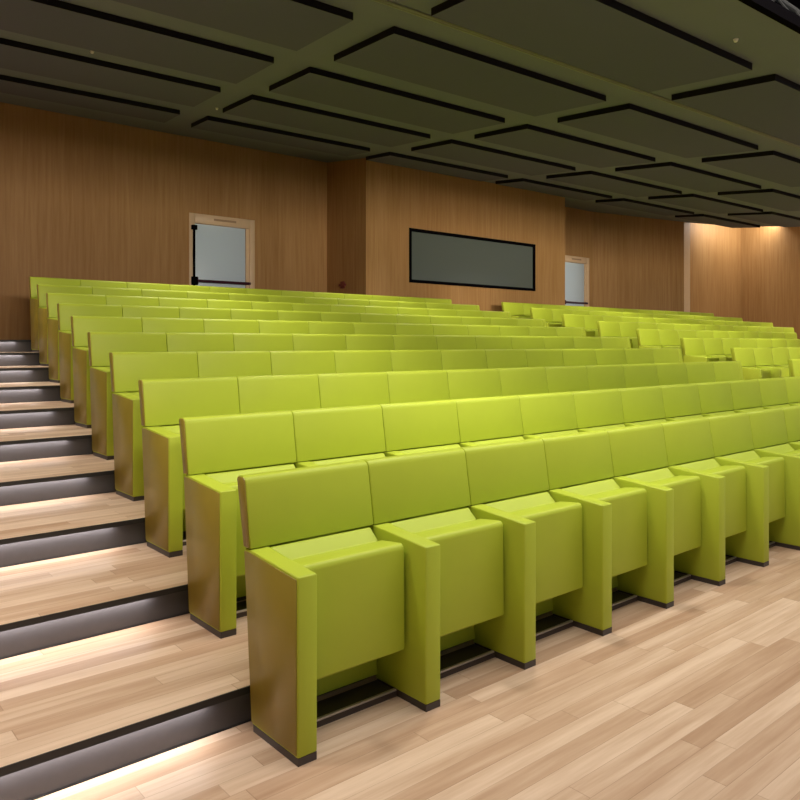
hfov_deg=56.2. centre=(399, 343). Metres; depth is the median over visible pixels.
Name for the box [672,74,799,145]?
ceiling panel
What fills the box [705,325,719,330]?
seat
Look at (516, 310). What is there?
seat
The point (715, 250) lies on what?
wall
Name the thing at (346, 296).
seat
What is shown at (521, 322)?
seat
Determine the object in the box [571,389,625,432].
seat
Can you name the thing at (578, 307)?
seat
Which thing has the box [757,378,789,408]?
seat
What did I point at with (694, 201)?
ceiling panel
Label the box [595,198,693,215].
ceiling panel
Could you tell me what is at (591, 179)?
ceiling panel
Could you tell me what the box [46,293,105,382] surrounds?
seat
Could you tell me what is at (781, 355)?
seat
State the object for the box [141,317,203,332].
seat
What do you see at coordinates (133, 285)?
seat
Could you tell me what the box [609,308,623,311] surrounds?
seat
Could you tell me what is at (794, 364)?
seat
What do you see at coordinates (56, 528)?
floor
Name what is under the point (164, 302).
seat
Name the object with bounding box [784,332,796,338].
seat
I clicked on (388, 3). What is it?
ceiling beam
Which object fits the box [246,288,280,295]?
seat
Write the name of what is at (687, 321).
seat
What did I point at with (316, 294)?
seat
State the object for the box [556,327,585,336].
seat
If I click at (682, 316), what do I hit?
seat
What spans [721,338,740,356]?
seat
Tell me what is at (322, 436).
seat
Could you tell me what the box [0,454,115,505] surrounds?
floor
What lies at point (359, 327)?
seat
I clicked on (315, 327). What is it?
seat
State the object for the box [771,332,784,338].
seat
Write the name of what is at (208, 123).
ceiling panel
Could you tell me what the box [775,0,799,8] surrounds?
ceiling
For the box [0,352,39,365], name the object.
floor
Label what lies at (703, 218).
ceiling panel
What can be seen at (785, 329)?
seat
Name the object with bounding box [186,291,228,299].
seat
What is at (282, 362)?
seat
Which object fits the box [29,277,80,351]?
seat
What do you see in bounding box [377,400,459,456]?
seat
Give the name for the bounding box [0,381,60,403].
floor
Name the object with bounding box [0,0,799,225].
ceiling
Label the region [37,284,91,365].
seat
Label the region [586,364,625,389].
seat
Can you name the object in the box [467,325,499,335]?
seat
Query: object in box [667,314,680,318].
seat
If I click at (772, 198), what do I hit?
ceiling panel
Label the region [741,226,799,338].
wall
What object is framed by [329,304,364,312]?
seat
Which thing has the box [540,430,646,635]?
seat
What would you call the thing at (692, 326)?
seat
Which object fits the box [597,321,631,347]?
seat
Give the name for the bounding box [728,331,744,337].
seat
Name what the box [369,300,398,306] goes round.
seat
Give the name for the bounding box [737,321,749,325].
seat
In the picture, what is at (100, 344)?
seat
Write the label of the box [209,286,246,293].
seat
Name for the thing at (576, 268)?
door
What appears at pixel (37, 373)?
floor
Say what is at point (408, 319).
seat
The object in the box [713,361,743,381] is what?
seat
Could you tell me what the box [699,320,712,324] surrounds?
seat
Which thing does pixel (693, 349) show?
seat
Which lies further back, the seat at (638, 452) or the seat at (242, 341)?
the seat at (242, 341)
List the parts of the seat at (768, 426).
backrest, panel, seat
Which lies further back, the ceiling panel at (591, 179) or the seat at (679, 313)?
the seat at (679, 313)
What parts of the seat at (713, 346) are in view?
backrest, panel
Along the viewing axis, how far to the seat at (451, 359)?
6.70 m
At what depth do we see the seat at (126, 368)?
4.65 m
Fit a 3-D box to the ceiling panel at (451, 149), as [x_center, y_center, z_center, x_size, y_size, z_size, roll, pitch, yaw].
[1.471,-2.829,11.498,2.732,0.184,1.038,0,0,-38]
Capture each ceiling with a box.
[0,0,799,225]
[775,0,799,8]
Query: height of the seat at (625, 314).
0.882 m
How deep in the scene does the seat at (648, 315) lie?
15.81 m
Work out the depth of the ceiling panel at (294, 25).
5.60 m
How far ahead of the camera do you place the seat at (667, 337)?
11.89 m
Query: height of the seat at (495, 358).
0.882 m
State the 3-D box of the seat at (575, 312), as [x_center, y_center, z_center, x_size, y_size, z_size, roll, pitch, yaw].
[3.543,-0.207,14.227,0.570,0.882,0.400,0,0,-40]
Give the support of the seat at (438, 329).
on the floor at (16, 444)
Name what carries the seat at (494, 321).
on the floor at (47, 413)
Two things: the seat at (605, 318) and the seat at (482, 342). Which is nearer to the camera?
the seat at (482, 342)
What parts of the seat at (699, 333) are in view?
backrest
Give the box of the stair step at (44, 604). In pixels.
[0,542,245,659]
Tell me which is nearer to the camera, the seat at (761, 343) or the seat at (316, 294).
the seat at (316, 294)
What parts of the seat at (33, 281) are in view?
backrest, panel, backrest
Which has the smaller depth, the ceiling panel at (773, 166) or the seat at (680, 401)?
the seat at (680, 401)
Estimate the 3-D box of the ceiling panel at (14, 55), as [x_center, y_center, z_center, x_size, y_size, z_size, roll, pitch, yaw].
[-3.266,-2.840,7.838,2.732,0.184,1.038,0,0,-38]
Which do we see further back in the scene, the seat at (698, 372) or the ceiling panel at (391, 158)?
the ceiling panel at (391, 158)
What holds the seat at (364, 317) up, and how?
on the floor at (47, 413)
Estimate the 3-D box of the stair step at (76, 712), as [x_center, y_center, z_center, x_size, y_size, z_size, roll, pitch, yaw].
[5.900,1.283,8.658,22.400,0.141,0.833,0,0,-40]
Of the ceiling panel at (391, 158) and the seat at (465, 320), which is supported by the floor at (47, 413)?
the seat at (465, 320)
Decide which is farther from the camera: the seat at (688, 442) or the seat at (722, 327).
the seat at (722, 327)
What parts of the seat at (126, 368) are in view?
backrest, panel, backrest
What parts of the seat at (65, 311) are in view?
backrest, panel, backrest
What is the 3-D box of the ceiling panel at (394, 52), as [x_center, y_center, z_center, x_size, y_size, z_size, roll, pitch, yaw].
[0.718,-2.472,7.003,2.732,0.184,1.038,0,0,-38]
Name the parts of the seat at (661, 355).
backrest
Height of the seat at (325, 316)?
0.882 m
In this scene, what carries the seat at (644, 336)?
on the floor at (16, 444)
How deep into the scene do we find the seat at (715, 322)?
16.22 m
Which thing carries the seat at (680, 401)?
on the stair step at (76, 712)
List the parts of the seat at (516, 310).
backrest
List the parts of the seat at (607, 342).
backrest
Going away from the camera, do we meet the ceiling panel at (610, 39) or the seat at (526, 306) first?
the ceiling panel at (610, 39)
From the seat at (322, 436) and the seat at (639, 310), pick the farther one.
the seat at (639, 310)
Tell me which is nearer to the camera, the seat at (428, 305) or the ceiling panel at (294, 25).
the ceiling panel at (294, 25)
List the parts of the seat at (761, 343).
backrest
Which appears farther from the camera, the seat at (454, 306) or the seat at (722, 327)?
the seat at (722, 327)
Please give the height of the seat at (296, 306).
0.882 m
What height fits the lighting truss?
1.812 m
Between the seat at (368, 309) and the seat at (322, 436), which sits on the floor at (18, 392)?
the seat at (368, 309)
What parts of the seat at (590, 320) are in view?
panel, backrest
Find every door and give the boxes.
[189,213,254,288]
[565,255,588,306]
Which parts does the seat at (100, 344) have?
backrest, panel, backrest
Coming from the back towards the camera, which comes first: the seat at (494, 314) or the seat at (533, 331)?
the seat at (494, 314)
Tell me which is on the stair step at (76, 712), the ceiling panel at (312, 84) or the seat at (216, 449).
the seat at (216, 449)
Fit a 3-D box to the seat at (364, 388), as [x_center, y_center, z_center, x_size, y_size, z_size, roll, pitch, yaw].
[-0.209,0.632,4.829,0.566,0.882,0.400,0,0,-40]
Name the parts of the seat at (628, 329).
backrest, panel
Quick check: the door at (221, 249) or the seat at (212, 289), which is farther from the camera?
the door at (221, 249)
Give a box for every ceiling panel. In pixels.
[0,0,273,83]
[0,38,220,106]
[0,74,179,122]
[112,0,352,50]
[191,116,369,156]
[223,94,430,146]
[269,67,504,133]
[334,26,605,116]
[366,152,507,180]
[411,139,575,175]
[431,0,751,91]
[474,124,654,167]
[495,178,611,200]
[546,171,681,196]
[557,103,757,157]
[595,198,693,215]
[615,162,760,192]
[648,194,762,213]
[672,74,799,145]
[675,214,759,227]
[702,150,799,186]
[718,189,799,210]
[728,211,799,226]
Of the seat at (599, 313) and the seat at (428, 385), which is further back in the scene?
the seat at (599, 313)
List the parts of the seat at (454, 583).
panel, backrest, seat, plinth trim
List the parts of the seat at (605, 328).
backrest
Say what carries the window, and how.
in the wall at (395, 199)
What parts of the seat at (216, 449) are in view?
backrest, panel, seat, backrest, plinth trim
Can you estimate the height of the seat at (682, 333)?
0.882 m
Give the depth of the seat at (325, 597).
2.66 m
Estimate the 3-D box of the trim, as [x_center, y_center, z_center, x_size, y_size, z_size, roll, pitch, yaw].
[5.670,-2.195,7.423,20.475,0.122,0.060,0,0,-38]
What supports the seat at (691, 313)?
on the floor at (6, 358)
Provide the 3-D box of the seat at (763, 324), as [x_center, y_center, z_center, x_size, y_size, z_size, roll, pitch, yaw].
[8.774,-0.068,17.629,0.645,0.882,0.400,0,0,-40]
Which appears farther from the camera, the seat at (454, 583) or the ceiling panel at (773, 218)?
the ceiling panel at (773, 218)
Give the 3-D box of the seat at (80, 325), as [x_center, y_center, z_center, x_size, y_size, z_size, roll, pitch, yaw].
[-2.337,0.212,6.132,0.570,0.882,0.400,0,0,-40]
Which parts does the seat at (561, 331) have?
backrest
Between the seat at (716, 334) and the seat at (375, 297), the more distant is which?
the seat at (716, 334)
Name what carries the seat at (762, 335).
on the floor at (16, 444)
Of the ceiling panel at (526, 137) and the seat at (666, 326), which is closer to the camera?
the ceiling panel at (526, 137)
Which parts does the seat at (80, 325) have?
backrest, panel, backrest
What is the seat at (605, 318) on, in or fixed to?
on the floor at (18, 392)
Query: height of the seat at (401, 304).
0.882 m
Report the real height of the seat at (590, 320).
0.882 m
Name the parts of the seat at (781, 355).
backrest, panel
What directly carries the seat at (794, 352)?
on the floor at (56, 528)
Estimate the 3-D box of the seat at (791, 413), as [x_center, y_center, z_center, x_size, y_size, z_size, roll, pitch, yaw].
[3.129,0.912,5.588,0.553,0.882,0.400,0,0,-40]
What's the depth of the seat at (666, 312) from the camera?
17.98 m
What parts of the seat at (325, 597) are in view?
backrest, panel, backrest, seat, plinth trim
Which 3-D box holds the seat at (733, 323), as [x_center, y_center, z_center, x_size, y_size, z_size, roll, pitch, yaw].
[7.441,-0.068,16.498,0.570,0.882,0.400,0,0,-40]
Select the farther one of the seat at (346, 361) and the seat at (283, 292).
the seat at (283, 292)
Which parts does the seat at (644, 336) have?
backrest, panel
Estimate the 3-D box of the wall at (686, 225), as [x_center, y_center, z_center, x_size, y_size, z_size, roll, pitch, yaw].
[7.319,-1.246,19.666,0.305,5.400,0.450,0,0,-40]
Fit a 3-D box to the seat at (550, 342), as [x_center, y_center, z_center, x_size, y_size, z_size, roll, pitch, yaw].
[1.970,0.352,8.749,0.566,0.882,0.400,0,0,-40]
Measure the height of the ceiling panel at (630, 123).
0.184 m
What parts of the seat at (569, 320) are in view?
backrest, seat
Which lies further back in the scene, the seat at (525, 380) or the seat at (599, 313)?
the seat at (599, 313)
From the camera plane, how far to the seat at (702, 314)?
19.08 m
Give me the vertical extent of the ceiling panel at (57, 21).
0.184 m
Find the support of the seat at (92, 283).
on the floor at (6, 358)
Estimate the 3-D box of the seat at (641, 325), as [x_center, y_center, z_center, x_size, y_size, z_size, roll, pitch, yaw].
[4.385,0.072,12.870,0.570,0.882,0.400,0,0,-40]
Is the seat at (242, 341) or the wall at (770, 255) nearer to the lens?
the seat at (242, 341)
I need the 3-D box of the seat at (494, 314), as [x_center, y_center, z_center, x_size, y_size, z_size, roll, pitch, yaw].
[1.599,-0.068,11.543,0.641,0.882,0.400,0,0,-40]
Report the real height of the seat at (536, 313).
0.882 m
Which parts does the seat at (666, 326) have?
backrest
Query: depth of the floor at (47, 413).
5.96 m
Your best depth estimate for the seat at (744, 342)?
11.98 m
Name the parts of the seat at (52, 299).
backrest, panel, backrest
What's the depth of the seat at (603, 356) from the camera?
8.16 m
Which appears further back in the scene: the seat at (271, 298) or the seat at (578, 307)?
the seat at (578, 307)
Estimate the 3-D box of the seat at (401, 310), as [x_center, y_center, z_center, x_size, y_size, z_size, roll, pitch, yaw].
[0.276,-0.068,10.420,0.566,0.882,0.400,0,0,-40]
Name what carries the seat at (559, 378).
on the stair step at (44, 604)
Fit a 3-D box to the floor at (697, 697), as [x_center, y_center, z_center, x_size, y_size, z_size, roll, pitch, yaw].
[8.204,1.414,5.942,22.400,0.120,6.375,0,0,-40]
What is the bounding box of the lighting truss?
[772,0,799,15]
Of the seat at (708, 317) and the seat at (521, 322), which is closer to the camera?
the seat at (521, 322)
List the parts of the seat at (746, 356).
backrest, panel, seat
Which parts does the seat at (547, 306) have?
backrest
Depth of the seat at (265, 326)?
7.33 m
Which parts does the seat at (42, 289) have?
backrest, panel, backrest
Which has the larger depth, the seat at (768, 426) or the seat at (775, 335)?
the seat at (775, 335)
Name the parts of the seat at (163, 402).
backrest, panel, seat, backrest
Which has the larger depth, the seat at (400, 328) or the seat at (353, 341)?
the seat at (400, 328)
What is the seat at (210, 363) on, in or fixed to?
on the floor at (56, 528)
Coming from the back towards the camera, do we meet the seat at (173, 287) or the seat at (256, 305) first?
the seat at (173, 287)
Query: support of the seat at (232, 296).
on the floor at (37, 373)
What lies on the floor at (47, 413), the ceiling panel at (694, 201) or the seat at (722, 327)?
the seat at (722, 327)
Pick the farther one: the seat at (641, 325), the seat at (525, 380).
the seat at (641, 325)
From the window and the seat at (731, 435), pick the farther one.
the window
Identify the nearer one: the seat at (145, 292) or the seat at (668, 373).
the seat at (668, 373)
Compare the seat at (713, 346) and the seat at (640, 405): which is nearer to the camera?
the seat at (640, 405)
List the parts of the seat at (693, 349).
backrest, panel, seat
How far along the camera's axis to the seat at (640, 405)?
5.70 m
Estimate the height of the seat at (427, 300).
0.882 m
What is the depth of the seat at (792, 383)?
7.45 m
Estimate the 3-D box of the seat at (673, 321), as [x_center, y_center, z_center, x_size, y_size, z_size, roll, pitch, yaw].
[5.702,-0.068,15.023,0.570,0.882,0.400,0,0,-40]
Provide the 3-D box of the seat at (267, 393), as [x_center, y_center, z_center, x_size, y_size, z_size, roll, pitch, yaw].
[-0.641,0.632,4.462,0.566,0.882,0.400,0,0,-40]
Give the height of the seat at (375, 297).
0.882 m
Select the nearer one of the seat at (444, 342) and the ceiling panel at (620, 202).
the seat at (444, 342)
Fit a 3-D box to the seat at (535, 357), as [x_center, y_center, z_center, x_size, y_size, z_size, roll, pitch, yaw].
[1.528,0.492,7.338,0.566,0.882,0.400,0,0,-40]
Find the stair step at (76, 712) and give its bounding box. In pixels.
[0,587,615,799]
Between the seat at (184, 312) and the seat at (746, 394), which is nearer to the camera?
the seat at (746, 394)
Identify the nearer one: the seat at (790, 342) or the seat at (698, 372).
the seat at (698, 372)
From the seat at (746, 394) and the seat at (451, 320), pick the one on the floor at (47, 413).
the seat at (451, 320)
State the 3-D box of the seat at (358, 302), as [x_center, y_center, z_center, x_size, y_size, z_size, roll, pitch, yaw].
[-0.577,-0.207,10.733,0.566,0.882,0.400,0,0,-40]
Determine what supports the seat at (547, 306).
on the floor at (6, 358)
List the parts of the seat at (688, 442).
backrest, panel, seat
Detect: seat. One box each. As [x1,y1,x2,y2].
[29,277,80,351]
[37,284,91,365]
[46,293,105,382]
[57,303,121,402]
[70,316,141,427]
[80,279,126,287]
[87,332,166,459]
[92,287,141,296]
[105,295,158,305]
[109,351,197,500]
[121,305,178,317]
[126,282,169,289]
[138,376,239,557]
[141,289,186,297]
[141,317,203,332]
[158,297,206,307]
[165,332,233,351]
[169,284,209,291]
[178,307,230,318]
[179,410,295,638]
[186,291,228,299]
[196,351,271,377]
[203,319,258,332]
[206,299,251,308]
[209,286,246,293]
[228,293,267,301]
[230,309,277,320]
[232,333,293,350]
[235,374,320,413]
[237,460,404,766]
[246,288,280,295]
[251,301,292,310]
[258,320,308,333]
[267,295,303,302]
[269,351,335,374]
[277,310,320,321]
[281,290,313,296]
[289,405,385,467]
[292,303,329,311]
[292,334,346,350]
[304,297,337,304]
[307,321,353,333]
[313,292,343,298]
[316,372,389,407]
[320,312,360,321]
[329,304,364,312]
[333,350,391,372]
[337,298,368,305]
[344,294,372,299]
[344,334,393,349]
[353,322,395,334]
[359,313,396,322]
[363,448,503,711]
[365,306,397,313]
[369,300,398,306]
[372,295,398,300]
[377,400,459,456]
[386,370,449,403]
[389,350,441,371]
[392,335,436,349]
[394,323,433,334]
[395,314,430,323]
[397,307,427,314]
[398,296,424,302]
[398,301,425,307]
[424,298,451,303]
[426,303,451,308]
[427,308,456,315]
[429,315,461,324]
[432,324,467,334]
[435,335,475,349]
[440,349,486,369]
[445,368,501,399]
[452,304,479,310]
[452,395,523,446]
[456,310,482,316]
[460,316,490,324]
[460,438,582,669]
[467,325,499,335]
[475,336,511,349]
[482,311,510,317]
[483,349,526,368]
[489,317,517,325]
[497,367,547,395]
[499,326,529,335]
[501,302,530,318]
[510,336,544,348]
[516,318,545,326]
[516,392,577,438]
[523,303,541,316]
[524,349,563,366]
[528,326,556,335]
[530,308,561,326]
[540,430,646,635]
[542,304,560,322]
[542,336,574,348]
[544,366,588,392]
[552,309,570,326]
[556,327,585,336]
[560,305,576,309]
[561,314,594,336]
[561,349,596,365]
[571,310,597,329]
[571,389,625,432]
[573,337,601,348]
[577,306,593,310]
[584,315,603,336]
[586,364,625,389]
[588,310,606,315]
[593,307,608,310]
[594,348,626,364]
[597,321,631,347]
[600,337,630,348]
[603,316,621,321]
[603,423,700,608]
[606,311,622,315]
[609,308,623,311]
[616,386,666,426]
[619,322,650,347]
[620,316,638,321]
[621,363,658,387]
[622,312,638,316]
[623,348,654,363]
[624,309,638,312]
[636,329,671,347]
[638,309,651,313]
[638,313,653,317]
[638,317,654,322]
[638,322,668,345]
[651,348,682,362]
[652,310,664,313]
[653,314,667,317]
[654,363,688,385]
[655,318,670,322]
[656,323,673,345]
[658,329,683,362]
[659,417,745,585]
[660,383,702,420]
[665,311,677,314]
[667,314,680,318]
[669,318,685,323]
[674,324,690,329]
[677,311,689,314]
[678,330,696,345]
[680,338,718,361]
[681,315,693,318]
[684,362,715,383]
[685,319,699,323]
[690,312,701,315]
[690,324,705,329]
[694,316,706,319]
[695,330,725,354]
[695,381,734,416]
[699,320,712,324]
[701,313,713,315]
[703,338,732,360]
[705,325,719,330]
[706,316,718,319]
[706,412,784,566]
[712,320,725,324]
[713,331,730,354]
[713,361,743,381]
[718,317,729,320]
[719,325,733,330]
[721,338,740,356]
[725,321,737,325]
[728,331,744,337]
[728,379,763,412]
[729,317,742,320]
[730,348,770,379]
[734,326,746,330]
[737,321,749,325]
[739,338,763,365]
[743,331,758,337]
[746,408,799,549]
[747,326,759,331]
[749,322,760,325]
[753,347,788,377]
[755,338,785,364]
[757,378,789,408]
[758,332,771,338]
[759,326,771,331]
[760,322,772,326]
[770,347,790,376]
[771,327,782,331]
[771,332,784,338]
[771,339,787,364]
[778,405,799,449]
[781,376,799,405]
[783,327,794,332]
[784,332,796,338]
[786,339,799,346]
[788,347,799,358]
[788,359,799,376]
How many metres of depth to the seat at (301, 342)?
6.65 m
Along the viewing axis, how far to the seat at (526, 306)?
14.54 m
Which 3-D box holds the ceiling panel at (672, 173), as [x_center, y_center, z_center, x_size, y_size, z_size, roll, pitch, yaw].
[4.647,-2.642,11.996,2.732,0.184,1.038,0,0,-38]
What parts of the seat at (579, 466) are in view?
backrest, panel, seat, plinth trim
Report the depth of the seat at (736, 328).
15.18 m
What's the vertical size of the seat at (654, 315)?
0.882 m
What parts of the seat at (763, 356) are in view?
backrest, panel, seat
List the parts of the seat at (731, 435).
backrest, panel, seat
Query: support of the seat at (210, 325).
on the floor at (16, 444)
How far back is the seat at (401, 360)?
6.33 m
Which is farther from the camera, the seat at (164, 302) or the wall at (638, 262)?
the wall at (638, 262)
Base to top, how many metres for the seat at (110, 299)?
0.882 m
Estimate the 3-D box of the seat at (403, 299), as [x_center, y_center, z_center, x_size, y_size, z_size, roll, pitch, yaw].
[0.297,-0.347,12.511,0.566,0.882,0.400,0,0,-40]
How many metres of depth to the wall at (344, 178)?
12.94 m
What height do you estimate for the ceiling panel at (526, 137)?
0.184 m
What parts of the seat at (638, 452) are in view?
backrest, panel, seat, plinth trim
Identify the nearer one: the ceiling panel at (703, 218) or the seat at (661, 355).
the seat at (661, 355)
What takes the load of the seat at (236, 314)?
on the floor at (47, 413)
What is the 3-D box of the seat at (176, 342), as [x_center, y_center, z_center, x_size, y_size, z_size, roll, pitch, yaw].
[-1.483,0.352,5.820,0.566,0.882,0.400,0,0,-40]
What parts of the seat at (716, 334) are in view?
backrest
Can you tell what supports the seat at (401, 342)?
on the floor at (33, 480)
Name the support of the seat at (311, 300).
on the floor at (37, 373)
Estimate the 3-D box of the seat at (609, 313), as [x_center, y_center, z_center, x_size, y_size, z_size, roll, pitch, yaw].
[4.412,-0.207,14.965,0.570,0.882,0.400,0,0,-40]
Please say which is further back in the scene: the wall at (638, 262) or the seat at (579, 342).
the wall at (638, 262)
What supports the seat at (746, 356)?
on the floor at (56, 528)
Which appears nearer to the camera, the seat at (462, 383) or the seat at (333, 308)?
the seat at (462, 383)
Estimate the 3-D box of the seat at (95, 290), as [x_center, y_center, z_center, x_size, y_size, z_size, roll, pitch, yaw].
[-3.167,-0.207,8.536,0.566,0.882,0.400,0,0,-40]
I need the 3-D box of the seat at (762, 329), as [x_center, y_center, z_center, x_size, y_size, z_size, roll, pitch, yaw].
[7.862,0.072,15.819,0.570,0.882,0.400,0,0,-40]
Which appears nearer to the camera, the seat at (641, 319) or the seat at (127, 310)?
the seat at (127, 310)
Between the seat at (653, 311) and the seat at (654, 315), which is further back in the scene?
the seat at (653, 311)
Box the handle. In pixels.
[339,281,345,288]
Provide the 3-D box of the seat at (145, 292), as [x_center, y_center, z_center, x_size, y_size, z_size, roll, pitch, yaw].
[-2.735,-0.207,8.902,0.566,0.882,0.400,0,0,-40]
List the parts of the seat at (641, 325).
backrest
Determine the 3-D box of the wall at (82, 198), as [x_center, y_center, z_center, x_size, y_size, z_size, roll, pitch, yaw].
[-4.689,-1.246,10.595,8.755,5.400,0.150,0,0,-40]
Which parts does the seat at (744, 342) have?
backrest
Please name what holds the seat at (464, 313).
on the floor at (18, 392)
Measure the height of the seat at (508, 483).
0.882 m
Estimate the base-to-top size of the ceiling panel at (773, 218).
0.184 m
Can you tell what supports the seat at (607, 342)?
on the floor at (33, 480)
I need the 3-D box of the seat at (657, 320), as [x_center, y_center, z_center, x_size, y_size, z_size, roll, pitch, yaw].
[5.268,-0.068,14.655,0.570,0.882,0.400,0,0,-40]
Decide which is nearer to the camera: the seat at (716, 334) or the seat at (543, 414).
the seat at (543, 414)
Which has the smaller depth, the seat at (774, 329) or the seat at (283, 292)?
the seat at (283, 292)
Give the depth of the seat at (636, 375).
7.11 m
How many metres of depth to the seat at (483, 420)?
4.60 m
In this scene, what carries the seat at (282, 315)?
on the floor at (47, 413)
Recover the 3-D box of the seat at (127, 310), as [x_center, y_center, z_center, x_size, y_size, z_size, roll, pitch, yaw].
[-2.325,0.072,7.178,0.566,0.882,0.400,0,0,-40]
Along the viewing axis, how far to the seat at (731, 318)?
18.38 m
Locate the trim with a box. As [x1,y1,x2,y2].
[738,0,799,33]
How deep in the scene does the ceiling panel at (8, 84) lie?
9.16 m
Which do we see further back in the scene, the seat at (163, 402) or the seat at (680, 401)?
the seat at (680, 401)
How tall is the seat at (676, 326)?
0.882 m
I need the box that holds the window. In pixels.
[409,228,535,290]
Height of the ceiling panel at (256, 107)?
0.184 m
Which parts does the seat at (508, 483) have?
panel, backrest, seat, plinth trim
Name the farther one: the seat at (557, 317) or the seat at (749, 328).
the seat at (749, 328)
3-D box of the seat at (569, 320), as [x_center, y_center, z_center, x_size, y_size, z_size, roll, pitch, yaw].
[3.094,-0.068,12.811,0.570,0.882,0.400,0,0,-40]
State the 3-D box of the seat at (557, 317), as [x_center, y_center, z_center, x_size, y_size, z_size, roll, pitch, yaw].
[3.108,-0.207,13.859,0.570,0.882,0.400,0,0,-40]
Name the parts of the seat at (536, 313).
backrest, seat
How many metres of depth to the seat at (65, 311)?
6.72 m
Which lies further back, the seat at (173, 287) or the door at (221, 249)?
the door at (221, 249)
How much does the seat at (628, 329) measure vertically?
0.882 m
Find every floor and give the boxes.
[0,340,31,351]
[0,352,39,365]
[0,365,49,382]
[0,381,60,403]
[0,401,74,428]
[0,424,92,461]
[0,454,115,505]
[0,492,185,567]
[35,546,799,799]
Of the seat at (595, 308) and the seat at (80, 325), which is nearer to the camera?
the seat at (80, 325)
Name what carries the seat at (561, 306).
on the floor at (6, 358)
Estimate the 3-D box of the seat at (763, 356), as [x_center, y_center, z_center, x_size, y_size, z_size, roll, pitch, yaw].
[5.213,0.492,10.464,0.570,0.882,0.400,0,0,-40]
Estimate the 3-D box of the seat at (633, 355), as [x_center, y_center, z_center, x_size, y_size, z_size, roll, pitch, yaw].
[2.823,0.492,8.437,0.566,0.882,0.400,0,0,-40]
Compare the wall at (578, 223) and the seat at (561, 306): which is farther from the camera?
the wall at (578, 223)
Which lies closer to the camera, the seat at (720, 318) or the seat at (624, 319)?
the seat at (624, 319)
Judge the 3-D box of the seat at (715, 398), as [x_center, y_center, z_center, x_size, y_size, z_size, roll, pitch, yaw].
[2.801,0.772,6.346,0.566,0.882,0.400,0,0,-40]
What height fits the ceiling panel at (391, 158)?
0.154 m
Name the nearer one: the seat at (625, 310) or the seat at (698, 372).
the seat at (698, 372)
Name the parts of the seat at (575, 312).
backrest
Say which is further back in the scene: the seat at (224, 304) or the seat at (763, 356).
the seat at (763, 356)
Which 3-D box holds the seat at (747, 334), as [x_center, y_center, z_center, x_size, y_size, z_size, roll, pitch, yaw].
[6.544,0.212,13.665,0.570,0.882,0.400,0,0,-40]
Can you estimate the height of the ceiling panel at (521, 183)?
0.154 m
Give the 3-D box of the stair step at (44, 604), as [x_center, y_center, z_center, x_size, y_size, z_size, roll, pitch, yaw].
[5.389,1.143,9.261,22.400,0.141,0.833,0,0,-40]
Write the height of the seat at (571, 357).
0.882 m
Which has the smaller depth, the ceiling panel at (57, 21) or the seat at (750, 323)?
the ceiling panel at (57, 21)
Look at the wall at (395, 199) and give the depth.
13.75 m
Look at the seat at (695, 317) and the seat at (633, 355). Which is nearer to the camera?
the seat at (633, 355)
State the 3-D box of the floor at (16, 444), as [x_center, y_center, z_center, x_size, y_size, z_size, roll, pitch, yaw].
[3.856,0.723,11.068,22.400,0.141,0.833,0,0,-40]
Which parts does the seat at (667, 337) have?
backrest, panel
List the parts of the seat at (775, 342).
backrest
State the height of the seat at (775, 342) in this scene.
0.882 m
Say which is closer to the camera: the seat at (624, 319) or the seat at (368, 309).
the seat at (368, 309)
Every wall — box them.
[0,102,326,339]
[327,159,361,293]
[362,158,564,311]
[565,207,592,306]
[593,212,683,311]
[684,222,689,311]
[690,223,740,317]
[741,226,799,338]
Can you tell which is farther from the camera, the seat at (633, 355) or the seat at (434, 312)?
the seat at (434, 312)
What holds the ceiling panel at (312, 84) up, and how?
attached to the ceiling at (771, 47)
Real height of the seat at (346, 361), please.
0.882 m
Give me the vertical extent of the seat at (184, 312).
0.882 m
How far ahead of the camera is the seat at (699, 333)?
12.65 m
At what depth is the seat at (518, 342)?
8.48 m
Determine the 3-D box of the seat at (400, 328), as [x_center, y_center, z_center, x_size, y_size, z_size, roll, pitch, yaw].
[0.254,0.212,8.330,0.566,0.882,0.400,0,0,-40]
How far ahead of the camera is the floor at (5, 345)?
8.69 m
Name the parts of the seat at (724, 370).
backrest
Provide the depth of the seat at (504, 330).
9.53 m

